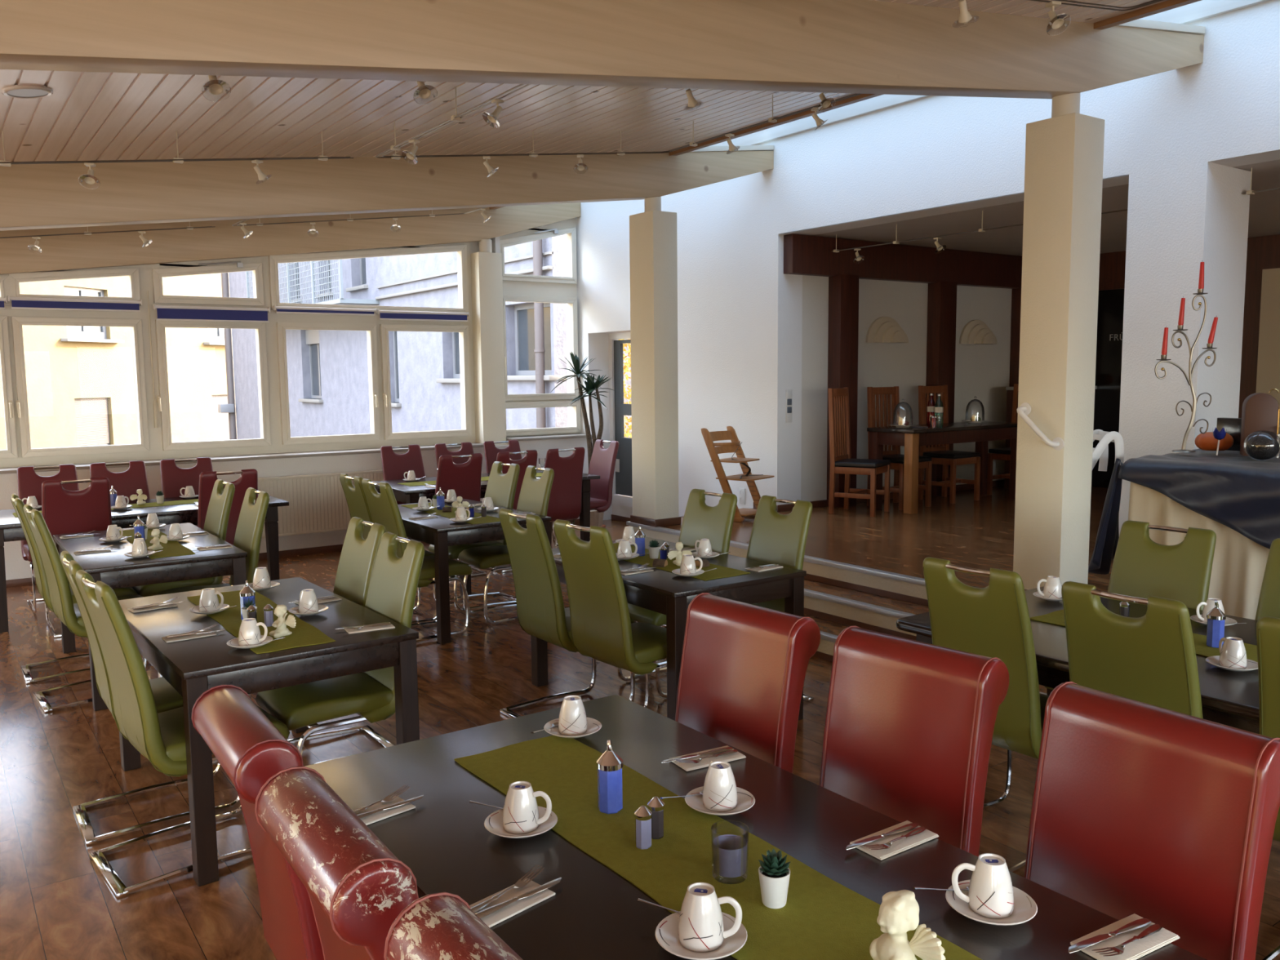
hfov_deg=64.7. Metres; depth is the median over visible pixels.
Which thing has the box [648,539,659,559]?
potted succulent
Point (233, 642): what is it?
saucer
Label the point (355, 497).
dining chair
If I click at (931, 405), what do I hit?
water bottle
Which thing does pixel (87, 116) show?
ceiling
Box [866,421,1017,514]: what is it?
table
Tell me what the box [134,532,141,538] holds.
pepper shaker
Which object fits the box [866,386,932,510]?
chair
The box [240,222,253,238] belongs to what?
spotlight
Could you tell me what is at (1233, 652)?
coffee cup
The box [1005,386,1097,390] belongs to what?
countertop
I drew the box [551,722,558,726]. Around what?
bowl
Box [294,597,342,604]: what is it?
napkin
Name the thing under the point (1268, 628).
dining chair
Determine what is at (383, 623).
knife
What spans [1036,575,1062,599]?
coffee cup
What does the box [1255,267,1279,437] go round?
panel
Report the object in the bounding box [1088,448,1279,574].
cloth
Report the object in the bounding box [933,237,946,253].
spotlight
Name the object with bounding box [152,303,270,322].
roller blind
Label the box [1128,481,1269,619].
table skirt
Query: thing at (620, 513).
niche
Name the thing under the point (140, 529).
jar
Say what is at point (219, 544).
knife
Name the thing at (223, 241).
roof beam
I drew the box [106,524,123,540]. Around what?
coffee cup
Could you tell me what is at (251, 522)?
dining chair
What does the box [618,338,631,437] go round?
autumn tree
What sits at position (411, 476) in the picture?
coffee cup
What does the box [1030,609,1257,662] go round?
table runner
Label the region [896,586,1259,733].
dining table
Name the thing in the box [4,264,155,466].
window
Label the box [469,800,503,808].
teaspoon
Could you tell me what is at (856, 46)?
roof beam
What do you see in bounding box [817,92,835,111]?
spotlight
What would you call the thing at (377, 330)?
window
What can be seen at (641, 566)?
fork
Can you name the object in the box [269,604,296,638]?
angel figurine
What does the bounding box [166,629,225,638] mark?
knife
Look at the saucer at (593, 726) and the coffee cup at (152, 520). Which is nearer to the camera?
the saucer at (593, 726)
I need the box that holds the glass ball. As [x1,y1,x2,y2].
[1243,430,1279,460]
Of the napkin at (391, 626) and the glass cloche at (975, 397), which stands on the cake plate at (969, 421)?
the glass cloche at (975, 397)
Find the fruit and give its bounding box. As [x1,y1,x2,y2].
[897,420,903,425]
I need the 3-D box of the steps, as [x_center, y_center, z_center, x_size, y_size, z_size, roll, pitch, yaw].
[3.443,0.995,4.460,1.992,0.453,11.080,-5,7,-35]
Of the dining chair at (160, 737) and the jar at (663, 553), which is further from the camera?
the jar at (663, 553)
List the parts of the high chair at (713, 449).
seat, board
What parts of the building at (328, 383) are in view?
sill, pane, sill, pane, sill, pane, sill, pane, sill, pane, sill, pane, cornice, pane, sill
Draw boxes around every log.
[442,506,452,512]
[652,559,667,567]
[694,558,709,567]
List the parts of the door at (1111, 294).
frame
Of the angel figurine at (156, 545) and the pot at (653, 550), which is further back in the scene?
the angel figurine at (156, 545)
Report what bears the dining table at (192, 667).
on the floor at (55, 904)
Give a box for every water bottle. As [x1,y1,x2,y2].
[926,393,935,426]
[934,394,943,427]
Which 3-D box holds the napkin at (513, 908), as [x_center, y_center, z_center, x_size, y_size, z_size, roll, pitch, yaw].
[-0.249,0.778,1.857,0.085,0.005,0.176,5,8,43]
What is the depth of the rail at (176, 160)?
5.33 m
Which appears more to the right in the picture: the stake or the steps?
the stake
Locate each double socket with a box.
[615,458,619,471]
[738,488,745,504]
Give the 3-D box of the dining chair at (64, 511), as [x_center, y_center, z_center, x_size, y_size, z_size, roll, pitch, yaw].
[-3.927,0.495,7.039,0.434,1.054,0.606,-5,7,-35]
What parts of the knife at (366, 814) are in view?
handle, blade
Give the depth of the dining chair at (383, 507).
6.52 m
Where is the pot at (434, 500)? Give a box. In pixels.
[431,498,436,506]
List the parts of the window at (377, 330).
sash, sash, handle, handle, sash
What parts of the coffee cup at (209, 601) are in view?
handle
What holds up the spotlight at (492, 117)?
attached to the rail at (454, 117)
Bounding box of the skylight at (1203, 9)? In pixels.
[710,0,1271,146]
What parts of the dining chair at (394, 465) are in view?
handle, backrest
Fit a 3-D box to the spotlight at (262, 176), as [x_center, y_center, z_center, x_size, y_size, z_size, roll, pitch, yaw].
[-2.097,-1.703,5.608,0.098,0.125,0.097,4,7,34]
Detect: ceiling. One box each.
[0,0,1168,161]
[784,159,1279,256]
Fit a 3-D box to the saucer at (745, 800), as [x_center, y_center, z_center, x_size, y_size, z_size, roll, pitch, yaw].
[0.178,0.720,2.252,0.156,0.021,0.156,-2,6,-14]
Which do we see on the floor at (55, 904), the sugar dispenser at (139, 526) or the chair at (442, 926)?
the chair at (442, 926)
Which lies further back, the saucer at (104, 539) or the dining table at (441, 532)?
the dining table at (441, 532)
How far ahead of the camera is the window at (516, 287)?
11.48 m
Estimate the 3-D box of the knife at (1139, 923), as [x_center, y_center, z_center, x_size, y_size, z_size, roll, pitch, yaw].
[0.798,0.774,1.719,0.206,0.008,0.019,-4,7,-27]
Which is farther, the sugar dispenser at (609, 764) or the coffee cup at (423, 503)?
the coffee cup at (423, 503)
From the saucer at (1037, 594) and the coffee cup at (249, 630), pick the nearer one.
the coffee cup at (249, 630)
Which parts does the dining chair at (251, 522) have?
seat, backrest, handle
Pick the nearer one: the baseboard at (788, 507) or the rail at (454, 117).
the rail at (454, 117)
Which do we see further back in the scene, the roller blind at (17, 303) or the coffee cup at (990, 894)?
the roller blind at (17, 303)
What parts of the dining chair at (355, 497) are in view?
handle, backrest, frame, seat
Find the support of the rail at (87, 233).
hanging from the ceiling at (87, 116)
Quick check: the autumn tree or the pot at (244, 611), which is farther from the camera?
the autumn tree
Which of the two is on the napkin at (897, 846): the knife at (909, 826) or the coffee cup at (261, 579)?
the knife at (909, 826)
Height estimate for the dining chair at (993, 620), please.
1.054 m
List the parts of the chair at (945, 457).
leg, rail, rail, rail, leg, seat, leg, rail, leg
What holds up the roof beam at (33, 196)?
attached to the ceiling at (87, 116)
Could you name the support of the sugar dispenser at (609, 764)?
on the table runner at (821, 918)
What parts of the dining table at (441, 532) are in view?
leg, leg, leg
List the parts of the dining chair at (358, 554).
frame, backrest, handle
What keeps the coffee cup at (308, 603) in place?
on the saucer at (322, 608)
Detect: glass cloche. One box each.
[893,398,912,425]
[964,395,984,421]
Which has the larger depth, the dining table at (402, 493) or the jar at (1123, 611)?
the dining table at (402, 493)
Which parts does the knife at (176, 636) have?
handle, blade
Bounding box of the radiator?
[257,469,383,537]
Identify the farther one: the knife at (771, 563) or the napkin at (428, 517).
the napkin at (428, 517)
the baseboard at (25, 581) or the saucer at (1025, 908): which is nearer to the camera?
the saucer at (1025, 908)
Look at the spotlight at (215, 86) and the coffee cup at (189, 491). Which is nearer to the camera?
the spotlight at (215, 86)
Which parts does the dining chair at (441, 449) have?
handle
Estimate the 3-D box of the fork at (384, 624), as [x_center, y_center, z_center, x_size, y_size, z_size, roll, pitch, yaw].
[-1.046,0.559,3.874,0.189,0.020,0.023,-4,7,-32]
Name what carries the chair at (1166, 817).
on the floor at (55, 904)
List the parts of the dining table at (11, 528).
leg, leg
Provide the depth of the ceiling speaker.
4.21 m
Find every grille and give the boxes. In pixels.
[6,88,48,97]
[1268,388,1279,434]
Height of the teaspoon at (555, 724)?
0.024 m
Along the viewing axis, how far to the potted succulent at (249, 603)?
3.97 m
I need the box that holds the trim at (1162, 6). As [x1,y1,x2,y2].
[489,0,1201,209]
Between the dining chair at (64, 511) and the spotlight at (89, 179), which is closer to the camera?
the spotlight at (89, 179)
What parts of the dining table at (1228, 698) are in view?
leg, leg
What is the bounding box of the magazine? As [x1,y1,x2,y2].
[911,426,928,428]
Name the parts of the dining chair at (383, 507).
handle, backrest, frame, seat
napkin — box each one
[59,533,93,539]
[73,548,111,555]
[127,602,177,613]
[161,630,217,643]
[186,532,208,535]
[196,545,232,550]
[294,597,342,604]
[344,622,395,633]
[352,795,415,825]
[408,515,437,519]
[469,878,555,927]
[621,567,653,575]
[669,547,697,551]
[671,745,746,771]
[746,565,783,571]
[849,820,938,860]
[1070,913,1179,959]
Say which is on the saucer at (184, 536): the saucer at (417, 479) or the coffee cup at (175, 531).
the coffee cup at (175, 531)
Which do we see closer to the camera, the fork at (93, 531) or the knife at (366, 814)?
the knife at (366, 814)
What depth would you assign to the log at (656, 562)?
5.07 m
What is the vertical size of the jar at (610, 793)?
0.100 m
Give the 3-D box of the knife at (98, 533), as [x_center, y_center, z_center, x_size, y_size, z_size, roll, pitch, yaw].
[-3.446,0.340,6.235,0.206,0.008,0.020,-5,7,-34]
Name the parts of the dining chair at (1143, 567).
backrest, handle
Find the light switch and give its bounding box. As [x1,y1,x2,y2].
[785,389,792,422]
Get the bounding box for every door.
[608,332,632,507]
[1091,280,1124,488]
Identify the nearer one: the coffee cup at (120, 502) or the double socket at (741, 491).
the coffee cup at (120, 502)
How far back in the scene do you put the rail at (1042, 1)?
4.28 m
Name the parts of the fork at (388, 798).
handle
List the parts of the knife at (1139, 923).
blade, handle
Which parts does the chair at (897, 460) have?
leg, rail, rail, rail, leg, leg, seat, rail, leg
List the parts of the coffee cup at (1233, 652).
handle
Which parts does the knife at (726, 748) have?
blade, handle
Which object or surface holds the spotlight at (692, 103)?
attached to the rail at (454, 117)
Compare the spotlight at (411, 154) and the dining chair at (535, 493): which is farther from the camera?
the dining chair at (535, 493)
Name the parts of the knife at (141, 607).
handle, blade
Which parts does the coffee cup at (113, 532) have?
handle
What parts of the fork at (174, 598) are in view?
handle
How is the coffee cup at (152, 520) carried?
on the saucer at (161, 525)
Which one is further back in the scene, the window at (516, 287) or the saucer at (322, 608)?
the window at (516, 287)
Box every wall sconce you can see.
[865,316,908,342]
[959,320,996,344]
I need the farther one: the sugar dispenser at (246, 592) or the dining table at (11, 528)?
the dining table at (11, 528)
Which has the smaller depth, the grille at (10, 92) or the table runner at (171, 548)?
the grille at (10, 92)
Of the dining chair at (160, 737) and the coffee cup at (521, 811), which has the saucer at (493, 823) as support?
the coffee cup at (521, 811)
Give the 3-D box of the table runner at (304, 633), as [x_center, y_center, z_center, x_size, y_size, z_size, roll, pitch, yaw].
[-1.563,0.555,4.098,0.286,0.004,1.146,-5,7,-35]
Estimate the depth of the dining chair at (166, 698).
3.91 m
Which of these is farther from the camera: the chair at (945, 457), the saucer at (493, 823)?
the chair at (945, 457)
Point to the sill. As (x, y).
(366, 451)
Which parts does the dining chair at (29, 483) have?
seat, frame, handle, backrest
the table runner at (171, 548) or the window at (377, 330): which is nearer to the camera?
the table runner at (171, 548)
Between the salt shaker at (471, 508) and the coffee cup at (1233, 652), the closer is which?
the coffee cup at (1233, 652)
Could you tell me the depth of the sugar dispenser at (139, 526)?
5.96 m
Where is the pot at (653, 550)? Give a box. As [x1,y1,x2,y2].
[648,546,659,559]
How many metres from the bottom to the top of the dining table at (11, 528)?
0.750 m
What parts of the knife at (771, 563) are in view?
handle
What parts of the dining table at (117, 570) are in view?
leg, leg, leg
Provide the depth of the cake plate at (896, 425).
9.24 m
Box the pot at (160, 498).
[155,494,164,503]
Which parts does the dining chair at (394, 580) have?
seat, frame, backrest, handle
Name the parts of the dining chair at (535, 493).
seat, frame, backrest, handle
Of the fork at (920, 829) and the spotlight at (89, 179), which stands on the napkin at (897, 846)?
the fork at (920, 829)
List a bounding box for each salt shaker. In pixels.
[263,604,273,626]
[468,504,474,517]
[634,805,652,848]
[659,545,666,559]
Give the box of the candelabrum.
[1154,288,1217,452]
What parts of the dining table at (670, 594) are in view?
leg, leg, leg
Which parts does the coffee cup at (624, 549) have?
handle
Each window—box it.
[0,236,592,580]
[0,274,19,467]
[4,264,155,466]
[143,256,277,459]
[267,242,475,453]
[499,217,581,436]
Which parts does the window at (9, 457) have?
sash, sash, handle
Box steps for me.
[626,507,1046,694]
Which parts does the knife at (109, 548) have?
handle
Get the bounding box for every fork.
[62,530,94,536]
[75,544,112,552]
[132,596,177,608]
[165,623,217,637]
[196,544,230,547]
[295,595,337,600]
[342,622,391,629]
[353,784,409,813]
[470,864,544,913]
[620,563,649,572]
[674,749,737,763]
[752,564,777,568]
[864,826,926,849]
[1092,924,1162,956]
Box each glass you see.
[711,819,749,884]
[929,416,937,427]
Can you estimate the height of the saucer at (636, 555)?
0.021 m
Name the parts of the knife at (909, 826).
blade, handle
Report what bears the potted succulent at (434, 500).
on the table runner at (451, 514)
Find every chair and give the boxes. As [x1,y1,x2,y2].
[10,493,137,684]
[17,464,79,613]
[22,504,162,713]
[41,476,111,638]
[59,551,239,846]
[75,569,289,898]
[89,460,150,501]
[131,479,235,596]
[156,487,269,595]
[160,457,230,583]
[191,684,324,959]
[197,468,257,545]
[248,516,393,766]
[254,766,418,959]
[255,531,425,755]
[339,473,436,624]
[361,478,472,642]
[380,444,427,551]
[383,892,523,959]
[419,453,486,577]
[428,461,519,612]
[435,442,482,502]
[457,465,554,624]
[483,440,521,473]
[495,449,537,572]
[498,507,635,718]
[543,447,585,547]
[552,439,618,546]
[553,519,666,708]
[617,488,737,697]
[675,592,820,773]
[701,426,774,522]
[746,495,813,702]
[819,625,1008,857]
[827,387,890,516]
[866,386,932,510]
[918,385,980,503]
[922,556,1048,873]
[986,383,1018,494]
[1024,681,1279,959]
[1044,520,1216,689]
[1061,581,1203,718]
[1255,537,1279,620]
[1256,616,1279,959]
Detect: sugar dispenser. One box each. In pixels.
[110,485,117,506]
[133,515,145,541]
[239,580,255,620]
[435,487,444,509]
[596,739,622,813]
[634,525,645,555]
[1205,600,1226,648]
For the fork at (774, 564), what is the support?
on the napkin at (765, 568)
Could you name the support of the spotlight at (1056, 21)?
attached to the rail at (1042, 1)
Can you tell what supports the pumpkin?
on the cloth
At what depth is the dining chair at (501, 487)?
7.55 m
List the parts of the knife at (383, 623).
blade, handle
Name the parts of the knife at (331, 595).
handle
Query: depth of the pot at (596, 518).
11.20 m
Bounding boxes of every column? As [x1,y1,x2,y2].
[470,239,506,445]
[629,196,680,526]
[1013,92,1104,590]
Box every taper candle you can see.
[1161,327,1168,355]
[1177,296,1185,325]
[1198,262,1204,288]
[1207,316,1217,343]
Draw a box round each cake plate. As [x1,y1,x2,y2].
[888,424,916,427]
[961,420,988,422]
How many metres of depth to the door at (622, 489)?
11.71 m
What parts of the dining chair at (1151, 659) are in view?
handle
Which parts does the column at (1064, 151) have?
post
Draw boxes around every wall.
[564,0,1279,534]
[800,275,1012,501]
[1098,234,1279,417]
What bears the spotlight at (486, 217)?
attached to the rail at (432, 215)
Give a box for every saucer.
[98,536,128,542]
[111,505,133,509]
[124,550,155,557]
[145,523,165,528]
[166,534,190,541]
[179,494,198,498]
[188,603,229,614]
[226,635,272,648]
[243,581,279,591]
[288,604,328,615]
[403,478,420,481]
[412,506,434,511]
[448,517,473,522]
[477,506,499,511]
[484,805,557,838]
[543,717,601,737]
[615,552,639,559]
[655,911,747,959]
[671,568,704,577]
[684,786,755,815]
[692,551,719,559]
[945,880,1037,925]
[1032,591,1062,601]
[1190,614,1237,626]
[1205,655,1257,671]
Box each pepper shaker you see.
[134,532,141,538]
[246,604,257,621]
[480,504,486,516]
[647,796,664,839]
[662,542,669,558]
[1119,601,1129,617]
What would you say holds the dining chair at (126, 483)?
on the floor at (55, 904)
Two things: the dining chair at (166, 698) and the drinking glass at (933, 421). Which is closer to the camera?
the dining chair at (166, 698)
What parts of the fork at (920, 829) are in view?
handle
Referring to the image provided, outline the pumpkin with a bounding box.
[1194,431,1233,450]
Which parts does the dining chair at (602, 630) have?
handle, seat, frame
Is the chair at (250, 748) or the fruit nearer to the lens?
the chair at (250, 748)
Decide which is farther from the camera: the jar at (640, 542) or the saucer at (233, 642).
the jar at (640, 542)
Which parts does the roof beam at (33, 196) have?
glazing rail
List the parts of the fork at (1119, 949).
handle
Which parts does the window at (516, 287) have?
sash, sash, sash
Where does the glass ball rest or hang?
on the cloth
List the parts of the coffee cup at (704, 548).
handle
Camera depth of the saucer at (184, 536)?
6.00 m
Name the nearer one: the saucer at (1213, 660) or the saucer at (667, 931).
the saucer at (667, 931)
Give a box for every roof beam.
[0,0,1205,98]
[0,145,773,231]
[0,202,581,275]
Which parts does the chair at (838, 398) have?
leg, rail, rail, leg, rail, seat, leg, rail, leg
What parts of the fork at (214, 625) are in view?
handle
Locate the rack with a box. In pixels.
[1092,429,1124,471]
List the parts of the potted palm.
stem, stem, stem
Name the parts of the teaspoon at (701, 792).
handle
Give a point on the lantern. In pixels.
(1260, 411)
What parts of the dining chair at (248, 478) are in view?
handle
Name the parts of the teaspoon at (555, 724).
handle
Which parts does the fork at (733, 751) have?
handle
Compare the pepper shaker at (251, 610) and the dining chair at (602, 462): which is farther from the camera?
the dining chair at (602, 462)
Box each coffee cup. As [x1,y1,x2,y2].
[22,496,38,507]
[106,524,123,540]
[115,495,128,507]
[131,537,147,555]
[146,512,159,527]
[168,523,182,538]
[180,485,195,497]
[199,587,223,612]
[238,617,267,646]
[253,567,271,588]
[298,588,318,613]
[404,470,415,479]
[417,496,431,509]
[446,489,457,501]
[455,506,470,520]
[482,497,493,509]
[502,781,551,834]
[558,695,586,735]
[617,539,637,557]
[622,526,635,542]
[678,882,742,951]
[680,554,702,574]
[694,538,712,556]
[702,760,737,811]
[951,853,1013,918]
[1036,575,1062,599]
[1195,597,1225,622]
[1218,636,1247,669]
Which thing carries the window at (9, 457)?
attached to the wall window at (15, 566)
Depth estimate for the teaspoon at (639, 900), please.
1.78 m
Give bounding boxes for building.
[0,273,229,449]
[217,234,631,439]
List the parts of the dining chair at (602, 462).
frame, seat, backrest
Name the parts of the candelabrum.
arm, arm, stem, arm, arm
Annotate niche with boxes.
[611,339,632,522]
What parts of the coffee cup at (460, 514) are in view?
handle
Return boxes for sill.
[0,433,591,474]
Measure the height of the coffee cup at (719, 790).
0.092 m
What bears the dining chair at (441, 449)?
on the floor at (55, 904)
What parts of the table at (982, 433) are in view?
leg, leg, leg, leg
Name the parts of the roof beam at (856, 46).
glazing rail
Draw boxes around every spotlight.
[27,236,41,253]
[78,162,100,189]
[137,231,152,247]
[201,75,231,102]
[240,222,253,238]
[251,160,271,183]
[306,222,319,235]
[390,217,400,229]
[401,139,419,164]
[413,80,437,105]
[480,208,491,222]
[482,98,503,128]
[483,155,498,177]
[573,154,586,174]
[684,88,702,111]
[724,133,739,154]
[811,107,828,130]
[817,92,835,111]
[853,248,864,263]
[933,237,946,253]
[951,0,978,27]
[1044,0,1071,35]
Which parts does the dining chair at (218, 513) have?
seat, backrest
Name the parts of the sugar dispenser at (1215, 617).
spout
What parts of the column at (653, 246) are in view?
post, baseboard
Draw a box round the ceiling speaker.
[1,84,53,98]
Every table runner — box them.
[12,498,198,517]
[119,528,195,558]
[186,590,335,653]
[397,472,542,486]
[401,502,500,524]
[453,735,982,959]
[613,542,750,580]
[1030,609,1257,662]
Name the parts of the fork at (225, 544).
handle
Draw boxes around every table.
[0,493,288,632]
[53,522,247,711]
[118,577,419,886]
[305,694,1207,959]
[372,470,599,542]
[397,498,551,644]
[530,537,806,720]
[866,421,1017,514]
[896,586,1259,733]
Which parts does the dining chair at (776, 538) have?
backrest, handle, frame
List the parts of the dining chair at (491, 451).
handle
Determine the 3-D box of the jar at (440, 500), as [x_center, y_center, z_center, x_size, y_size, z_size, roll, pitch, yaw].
[-1.444,0.162,7.321,0.052,0.100,0.052,0,6,3]
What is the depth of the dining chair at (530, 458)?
8.90 m
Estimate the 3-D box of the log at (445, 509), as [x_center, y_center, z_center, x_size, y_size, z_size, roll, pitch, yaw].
[-1.371,0.209,7.192,0.063,0.033,0.063,-1,6,-5]
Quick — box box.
[1216,417,1241,451]
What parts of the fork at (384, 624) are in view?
handle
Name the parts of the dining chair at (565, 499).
frame, handle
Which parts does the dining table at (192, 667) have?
leg, leg, leg, leg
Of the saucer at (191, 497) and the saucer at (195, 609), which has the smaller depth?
the saucer at (195, 609)
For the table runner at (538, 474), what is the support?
on the dining table at (402, 493)
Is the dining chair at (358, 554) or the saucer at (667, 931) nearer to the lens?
the saucer at (667, 931)
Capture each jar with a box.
[110,493,116,506]
[133,525,145,541]
[240,595,255,620]
[247,611,257,621]
[436,496,444,509]
[481,507,486,516]
[597,768,622,813]
[635,537,644,555]
[635,817,651,848]
[650,808,663,839]
[659,550,666,559]
[1119,606,1129,617]
[1205,618,1224,648]
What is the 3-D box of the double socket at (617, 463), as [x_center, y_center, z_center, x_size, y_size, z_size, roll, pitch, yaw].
[-0.266,-0.170,11.806,0.012,0.150,0.080,-5,7,-35]
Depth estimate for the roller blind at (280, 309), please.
9.93 m
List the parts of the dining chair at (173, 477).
handle, backrest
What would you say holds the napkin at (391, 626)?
on the dining table at (192, 667)
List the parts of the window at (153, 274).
crank rod, handle, sash, sash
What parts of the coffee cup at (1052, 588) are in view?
handle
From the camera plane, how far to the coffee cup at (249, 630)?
3.61 m
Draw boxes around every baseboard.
[5,518,579,587]
[777,479,1004,511]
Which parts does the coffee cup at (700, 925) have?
handle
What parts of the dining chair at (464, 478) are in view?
frame, backrest, handle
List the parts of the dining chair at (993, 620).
handle, backrest, frame, seat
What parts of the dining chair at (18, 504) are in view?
backrest, frame, seat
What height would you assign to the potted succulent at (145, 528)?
0.091 m
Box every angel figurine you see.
[129,488,146,504]
[147,528,168,550]
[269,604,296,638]
[451,496,469,513]
[666,542,692,566]
[869,889,945,959]
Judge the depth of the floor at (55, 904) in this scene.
4.32 m
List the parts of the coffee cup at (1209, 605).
handle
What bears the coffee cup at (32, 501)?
on the saucer
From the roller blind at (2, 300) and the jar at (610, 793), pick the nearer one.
the jar at (610, 793)
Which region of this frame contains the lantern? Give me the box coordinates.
[1240,388,1279,456]
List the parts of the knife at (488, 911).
handle, blade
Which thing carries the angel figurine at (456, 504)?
on the table runner at (451, 514)
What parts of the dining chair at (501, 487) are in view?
seat, frame, backrest, handle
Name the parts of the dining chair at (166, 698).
handle, backrest, frame, seat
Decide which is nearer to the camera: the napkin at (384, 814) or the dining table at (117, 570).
the napkin at (384, 814)
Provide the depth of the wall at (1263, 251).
9.54 m
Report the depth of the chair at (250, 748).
2.02 m
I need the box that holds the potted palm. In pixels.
[550,351,613,528]
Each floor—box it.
[0,519,1279,959]
[661,484,1113,591]
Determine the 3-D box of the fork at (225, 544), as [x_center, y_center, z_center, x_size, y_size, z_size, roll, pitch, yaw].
[-2.430,0.375,5.751,0.189,0.020,0.023,-5,8,-38]
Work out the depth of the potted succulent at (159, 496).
7.82 m
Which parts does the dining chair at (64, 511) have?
frame, handle, backrest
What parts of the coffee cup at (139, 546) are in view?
handle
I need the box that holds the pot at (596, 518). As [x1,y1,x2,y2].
[590,511,604,526]
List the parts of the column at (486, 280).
post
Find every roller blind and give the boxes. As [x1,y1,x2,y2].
[0,297,7,309]
[7,295,142,311]
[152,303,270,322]
[272,305,377,315]
[376,309,469,321]
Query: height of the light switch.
0.296 m
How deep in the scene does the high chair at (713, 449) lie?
8.77 m
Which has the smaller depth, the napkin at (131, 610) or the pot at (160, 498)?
the napkin at (131, 610)
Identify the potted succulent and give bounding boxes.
[144,524,147,539]
[155,490,164,503]
[241,597,257,618]
[431,494,436,506]
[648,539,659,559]
[758,848,790,908]
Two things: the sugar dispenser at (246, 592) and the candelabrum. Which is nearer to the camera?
the sugar dispenser at (246, 592)
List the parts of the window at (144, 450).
handle, sash, sash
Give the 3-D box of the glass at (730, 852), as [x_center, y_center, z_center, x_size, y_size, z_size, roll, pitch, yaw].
[0.173,0.716,1.946,0.073,0.096,0.073,-5,7,-35]
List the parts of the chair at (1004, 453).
leg, seat, rail, leg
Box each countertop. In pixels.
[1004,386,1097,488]
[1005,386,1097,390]
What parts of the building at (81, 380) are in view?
pane, sill, sill, pane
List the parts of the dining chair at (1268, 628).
backrest, frame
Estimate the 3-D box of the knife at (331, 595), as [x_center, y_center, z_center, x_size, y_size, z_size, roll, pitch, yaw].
[-1.419,0.516,4.373,0.206,0.008,0.019,-5,8,-39]
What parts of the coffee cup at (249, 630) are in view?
handle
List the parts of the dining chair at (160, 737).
handle, backrest, frame, seat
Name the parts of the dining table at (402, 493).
leg, leg, leg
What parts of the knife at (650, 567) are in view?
handle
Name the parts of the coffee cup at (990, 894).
handle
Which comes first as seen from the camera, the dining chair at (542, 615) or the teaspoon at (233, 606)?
the teaspoon at (233, 606)
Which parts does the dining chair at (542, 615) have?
handle, backrest, frame, seat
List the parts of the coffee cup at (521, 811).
handle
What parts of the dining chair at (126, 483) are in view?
handle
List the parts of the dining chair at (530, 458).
frame, backrest, handle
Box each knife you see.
[62,533,100,537]
[76,548,115,552]
[133,601,183,609]
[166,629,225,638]
[190,544,225,548]
[288,595,334,603]
[335,622,389,629]
[356,795,423,818]
[413,515,440,518]
[475,877,561,918]
[622,567,655,573]
[661,746,732,763]
[744,563,774,568]
[845,822,918,849]
[1068,917,1151,953]
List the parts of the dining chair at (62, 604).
handle, backrest, frame, seat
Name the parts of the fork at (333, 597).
handle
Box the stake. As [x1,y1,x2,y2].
[1213,427,1226,455]
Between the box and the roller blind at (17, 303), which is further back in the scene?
the roller blind at (17, 303)
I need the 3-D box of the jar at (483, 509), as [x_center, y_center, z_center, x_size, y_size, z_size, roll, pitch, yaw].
[-1.069,0.219,6.922,0.032,0.064,0.032,-6,8,-41]
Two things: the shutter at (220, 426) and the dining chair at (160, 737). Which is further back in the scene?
the shutter at (220, 426)
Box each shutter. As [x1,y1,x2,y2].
[74,397,109,445]
[211,394,229,440]
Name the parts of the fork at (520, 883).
handle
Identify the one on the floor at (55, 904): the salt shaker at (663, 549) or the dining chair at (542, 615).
the dining chair at (542, 615)
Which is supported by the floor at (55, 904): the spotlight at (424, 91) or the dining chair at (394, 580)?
the dining chair at (394, 580)
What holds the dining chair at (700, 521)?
on the floor at (55, 904)
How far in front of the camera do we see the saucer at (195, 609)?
4.15 m
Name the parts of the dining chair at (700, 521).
frame, seat, backrest, handle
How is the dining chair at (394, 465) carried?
on the floor at (55, 904)
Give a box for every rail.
[0,130,353,166]
[0,221,214,238]
[232,207,486,226]
[375,84,861,159]
[831,168,1279,252]
[1016,402,1064,450]
[1028,0,1163,11]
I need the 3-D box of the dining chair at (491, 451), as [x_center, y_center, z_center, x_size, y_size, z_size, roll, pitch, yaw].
[-1.246,0.146,10.082,0.434,1.054,0.606,-5,7,-35]
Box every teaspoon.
[200,605,236,612]
[244,636,284,646]
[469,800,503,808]
[530,722,558,733]
[637,897,679,913]
[660,791,702,799]
[912,885,969,890]
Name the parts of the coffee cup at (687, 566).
handle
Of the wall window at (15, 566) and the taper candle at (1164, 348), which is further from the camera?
the wall window at (15, 566)
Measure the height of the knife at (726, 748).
0.008 m
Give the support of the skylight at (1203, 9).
attached to the wall at (1178, 136)
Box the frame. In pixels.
[783,233,1022,507]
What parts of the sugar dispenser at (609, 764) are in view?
spout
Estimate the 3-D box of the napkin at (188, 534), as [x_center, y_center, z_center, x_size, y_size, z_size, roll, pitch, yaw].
[-2.779,0.337,6.273,0.176,0.005,0.085,-5,7,-34]
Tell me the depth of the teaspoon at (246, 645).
3.60 m
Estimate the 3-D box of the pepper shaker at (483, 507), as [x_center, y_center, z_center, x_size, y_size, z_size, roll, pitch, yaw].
[-1.069,0.208,6.921,0.036,0.085,0.036,-6,8,-41]
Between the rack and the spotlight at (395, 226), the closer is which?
the rack

